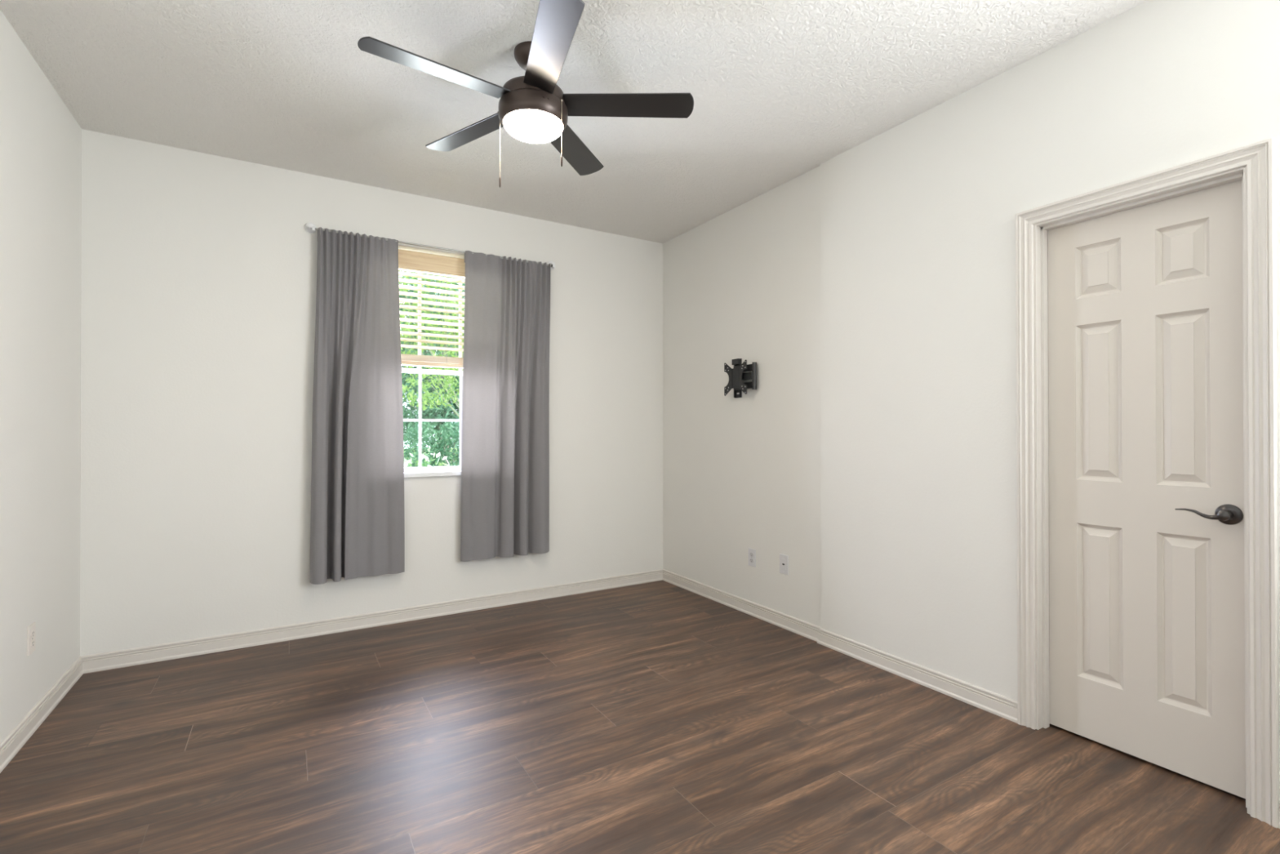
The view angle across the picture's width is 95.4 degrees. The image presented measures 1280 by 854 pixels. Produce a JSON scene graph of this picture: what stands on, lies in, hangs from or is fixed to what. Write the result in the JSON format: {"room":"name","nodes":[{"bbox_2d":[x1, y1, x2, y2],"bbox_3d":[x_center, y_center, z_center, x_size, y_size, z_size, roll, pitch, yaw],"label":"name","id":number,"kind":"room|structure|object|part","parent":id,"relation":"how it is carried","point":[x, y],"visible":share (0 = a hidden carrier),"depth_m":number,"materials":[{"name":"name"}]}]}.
{"room":"empty bedroom","nodes":[
{"label":"empty bedroom","id":0,"kind":"room"},
{"bbox_2d":[0,9,81,742],"bbox_3d":[-1.467,-0.086,0.565,0.150,2.860,5.450,0,0,-31],"label":"wall","id":1,"kind":"structure","parent":0,"point":[41,140],"depth_m":2.42,"materials":[{"name":"paint"}]},
{"bbox_2d":[26,621,35,656],"bbox_3d":[-2.467,0.859,2.364,0.008,0.118,0.075,0,0,-31],"label":"electrical outlet","id":2,"kind":"object","parent":1,"relation":"attached to","point":[31,629],"visible":1,"depth_m":2.35,"materials":[{"name":"beige plastic"}]},
{"bbox_2d":[31,630,34,637],"bbox_3d":[-2.465,0.839,2.365,0.004,0.028,0.034,0,0,-31],"label":"receptacle","id":3,"kind":"object","parent":2,"relation":"attached to","point":[32,631],"depth_m":2.36,"materials":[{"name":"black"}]},
{"bbox_2d":[31,640,34,647],"bbox_3d":[-2.465,0.878,2.365,0.004,0.028,0.034,0,0,-31],"label":"receptacle","id":4,"kind":"object","parent":2,"relation":"attached to","point":[32,641],"depth_m":2.36,"materials":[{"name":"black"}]},
{"bbox_2d":[0,656,83,773],"bbox_3d":[-1.433,1.182,0.666,0.016,0.086,5.300,0,0,-31],"label":"baseboard","id":5,"kind":"structure","parent":1,"relation":"attached to","point":[14,741],"depth_m":2.40,"materials":[{"name":"white paint"}]},
{"bbox_2d":[80,128,662,656],"bbox_3d":[-1.260,-0.070,3.948,4.012,2.860,0.120,0,0,-31],"label":"wall","id":6,"kind":"structure","parent":0,"point":[198,284],"depth_m":3.33,"materials":[{"name":"paint"}]},
{"bbox_2d":[80,568,662,673],"bbox_3d":[-1.309,1.196,3.831,3.512,0.086,0.016,0,0,-31],"label":"baseboard","id":7,"kind":"structure","parent":6,"relation":"attached to","point":[175,650],"depth_m":3.52,"materials":[{"name":"white paint"}]},
{"bbox_2d":[304,222,555,270],"bbox_3d":[-1.283,-1.178,3.825,1.592,0.063,0.077,0,0,-31],"label":"curtain rod","id":8,"kind":"object","parent":6,"relation":"attached to","point":[310,228],"visible":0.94,"depth_m":3.69,"materials":[{"name":"silver metal"}]},
{"bbox_2d":[309,226,404,584],"bbox_3d":[-1.707,-0.130,3.539,0.515,2.082,0.112,0,0,-38],"label":"curtain","id":9,"kind":"object","parent":8,"relation":"hanging from","point":[357,524],"visible":1,"depth_m":3.52,"materials":[{"name":"fabric"}]},
{"bbox_2d":[460,250,551,561],"bbox_3d":[-0.913,-0.141,4.008,0.627,2.058,0.102,0,0,-31],"label":"curtain","id":10,"kind":"object","parent":8,"relation":"hanging from","point":[505,438],"visible":1,"depth_m":3.99,"materials":[{"name":"fabric"}]},
{"bbox_2d":[398,248,464,477],"bbox_3d":[-1.322,-0.418,3.899,0.975,1.485,0.142,0,0,-31],"label":"window","id":11,"kind":"structure","parent":6,"relation":"in","point":[414,472],"depth_m":3.88,"materials":[{"name":"white plastic"}]},
{"bbox_2d":[398,248,465,368],"bbox_3d":[-1.318,-0.769,3.895,0.911,0.738,0.056,0,0,-31],"label":"window blind","id":12,"kind":"object","parent":11,"relation":"attached to","point":[408,260],"visible":0.32,"depth_m":3.85,"materials":[{"name":"brown wood"}]},
{"bbox_3d":[-1.319,-0.413,3.895,0.903,0.026,0.048,0,0,-31],"label":"rail","id":13,"kind":"part","parent":12,"relation":"part of","materials":[{"name":"brown wood"}]},
{"bbox_3d":[-1.342,-0.048,3.932,0.871,0.669,0.022,0,0,-31],"label":"sash","id":14,"kind":"part","parent":11,"relation":"part of","materials":[{"name":"white plastic"}]},
{"bbox_3d":[-1.310,0.309,3.879,0.975,0.030,0.102,0,0,-31],"label":"sill","id":15,"kind":"part","parent":11,"relation":"part of","materials":[{"name":"white plastic"}]},
{"bbox_2d":[0,0,1148,243],"bbox_3d":[0.144,-1.588,1.638,4.012,0.150,5.600,0,0,-31],"label":"ceiling","id":16,"kind":"structure","parent":0,"point":[780,90],"depth_m":2.52,"materials":[{"name":"white paint"}]},
{"bbox_2d":[357,0,693,187],"bbox_3d":[-0.453,-1.236,2.322,1.221,0.545,1.242,0,0,-31],"label":"ceiling fan","id":17,"kind":"object","parent":16,"relation":"hanging from","point":[532,108],"visible":1,"depth_m":2.27,"materials":[{"name":"brown metal"}]},
{"bbox_3d":[-0.740,-1.301,2.123,0.523,0.006,0.132,0,12,-37],"label":"blade","id":18,"kind":"part","parent":17,"relation":"part of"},
{"bbox_3d":[-0.746,-1.299,2.578,0.523,0.006,0.132,0,12,35],"label":"blade","id":19,"kind":"part","parent":17,"relation":"part of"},
{"bbox_3d":[-0.563,-1.132,2.345,0.003,0.257,0.003,0,0,-31],"label":"pull chain","id":20,"kind":"part","parent":17,"relation":"part of","materials":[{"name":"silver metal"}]},
{"bbox_3d":[-0.430,-1.197,2.354,0.237,0.048,0.237,0,0,-31],"label":"lamp shade","id":21,"kind":"part","parent":17,"relation":"part of","materials":[{"name":"white glass"}]},
{"bbox_3d":[-0.306,-1.302,1.988,0.132,0.006,0.523,13,-4,-18],"label":"blade","id":22,"kind":"part","parent":17,"relation":"part of","materials":[{"name":"black"}]},
{"bbox_3d":[-0.316,-1.299,2.723,0.132,0.006,0.523,-13,-4,17],"label":"blade","id":23,"kind":"part","parent":17,"relation":"part of","materials":[{"name":"brown wood"}]},
{"bbox_3d":[-0.044,-1.301,2.359,0.523,0.006,0.132,0,-12,-1],"label":"blade","id":24,"kind":"part","parent":17,"relation":"part of","materials":[{"name":"brown wood"}]},
{"bbox_2d":[0,580,1279,853],"bbox_3d":[0.121,1.287,1.609,3.652,0.120,5.300,0,0,-31],"label":"floor","id":25,"kind":"structure","parent":0,"point":[660,717],"depth_m":2.15,"materials":[{"name":"brown wood"}]},
{"bbox_2d":[662,0,1279,798],"bbox_3d":[1.679,-0.080,2.473,0.215,2.860,5.450,0,0,-31],"label":"wall","id":26,"kind":"structure","parent":0,"point":[870,291],"depth_m":2.87,"materials":[{"name":"paint"}]},
{"bbox_2d":[724,358,756,398],"bbox_3d":[0.673,-0.331,3.865,0.093,0.264,0.252,0,0,-31],"label":"mount","id":27,"kind":"object","parent":26,"relation":"attached to","point":[736,376],"depth_m":3.83,"materials":[{"name":"black metal"}]},
{"bbox_3d":[0.631,-0.323,3.856,0.003,0.224,0.224,0,0,-31],"label":"display plate","id":28,"kind":"part","parent":27,"relation":"part of","materials":[{"name":"black metal"}]},
{"bbox_3d":[0.656,-0.330,3.953,0.030,0.264,0.072,0,0,-31],"label":"wall plate","id":29,"kind":"part","parent":27,"relation":"part of","materials":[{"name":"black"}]},
{"bbox_3d":[0.693,-0.389,3.867,0.028,0.042,0.194,0,0,-31],"label":"arm","id":30,"kind":"part","parent":27,"relation":"part of","materials":[{"name":"black metal"}]},
{"bbox_3d":[0.694,-0.273,3.867,0.028,0.042,0.194,0,0,-31],"label":"arm","id":31,"kind":"part","parent":27,"relation":"part of","materials":[{"name":"black metal"}]},
{"bbox_3d":[0.696,-0.331,3.825,0.032,0.048,0.148,0,0,-31],"label":"arm","id":32,"kind":"part","parent":27,"relation":"part of","materials":[{"name":"black metal"}]},
{"bbox_2d":[748,547,755,567],"bbox_3d":[0.737,0.859,3.838,0.008,0.116,0.070,0,0,-31],"label":"electrical outlet","id":33,"kind":"object","parent":26,"relation":"attached to","point":[752,552],"visible":1,"depth_m":3.83,"materials":[{"name":"white plastic"}]},
{"bbox_2d":[779,553,788,574],"bbox_3d":[0.887,0.846,3.592,0.007,0.118,0.072,0,0,-31],"label":"outlet","id":34,"kind":"object","parent":26,"relation":"attached to","point":[784,559],"visible":1,"depth_m":3.59,"materials":[{"name":"white plastic"}]},
{"bbox_2d":[662,568,1279,828],"bbox_3d":[1.549,1.187,2.475,0.032,0.086,5.300,0,0,-31],"label":"baseboard","id":35,"kind":"structure","parent":26,"relation":"attached to","point":[994,703],"depth_m":3.04,"materials":[{"name":"white paint"}]},
{"bbox_2d":[1033,166,1250,813],"bbox_3d":[1.833,0.197,2.150,0.146,2.062,0.631,0,0,-31],"label":"trim","id":36,"kind":"structure","parent":26,"relation":"attached to","point":[1040,229],"depth_m":2.37,"materials":[{"name":"white paint"}]},
{"bbox_2d":[1047,179,1245,798],"bbox_3d":[1.822,0.199,2.147,0.105,2.034,0.604,0,0,-31],"label":"door","id":37,"kind":"structure","parent":26,"relation":"in","point":[1145,324],"depth_m":2.11,"materials":[{"name":"paint"}]},
{"bbox_3d":[1.901,0.291,1.965,0.052,0.034,0.139,0,0,-31],"label":"lever","id":38,"kind":"part","parent":37,"relation":"part of","materials":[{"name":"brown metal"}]},
{"bbox_2d":[1015,137,1279,827],"bbox_3d":[1.763,0.169,2.108,0.020,2.118,0.743,0,0,-31],"label":"trim","id":39,"kind":"structure","parent":26,"relation":"attached to","point":[1259,157],"depth_m":1.83,"materials":[{"name":"white paint"}]},
{"label":"outside","id":40,"kind":"structure","parent":0,"visible":0},
{"bbox_2d":[403,447,459,466],"bbox_3d":[-2.428,1.629,11.931,70.000,0.200,75.000,0,0,-31],"label":"ground","id":41,"kind":"structure","parent":40,"point":[455,447],"depth_m":36.33,"materials":[{"name":"green plant"}]},
{"bbox_2d":[404,448,449,467],"bbox_3d":[-2.565,0.884,6.920,0.904,1.280,0.914,0,0,-31],"label":"shrub","id":42,"kind":"object","parent":41,"relation":"on","point":[406,462],"visible":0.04,"depth_m":6.97,"materials":[{"name":"green plant"}]},
{"bbox_2d":[398,270,464,417],"bbox_3d":[-3.034,-0.822,9.027,2.478,4.704,1.396,0,0,-16],"label":"tree","id":43,"kind":"object","parent":41,"relation":"on","point":[448,378],"visible":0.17,"depth_m":8.81,"materials":[{"name":"green plant"}]},
{"bbox_2d":[403,421,459,466],"bbox_3d":[-3.455,0.680,15.403,5.542,1.932,1.152,0,0,-31],"label":"hedge","id":44,"kind":"object","parent":41,"relation":"on","point":[441,442],"visible":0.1,"depth_m":14.29,"materials":[{"name":"green plant"}]},
{"bbox_2d":[399,270,465,466],"bbox_3d":[-5.869,-1.856,17.416,5.087,6.829,3.480,0,0,-31],"label":"tree","id":45,"kind":"object","parent":41,"relation":"on","point":[446,412],"visible":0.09,"depth_m":16.64,"materials":[{"name":"green plant"}]}
]}

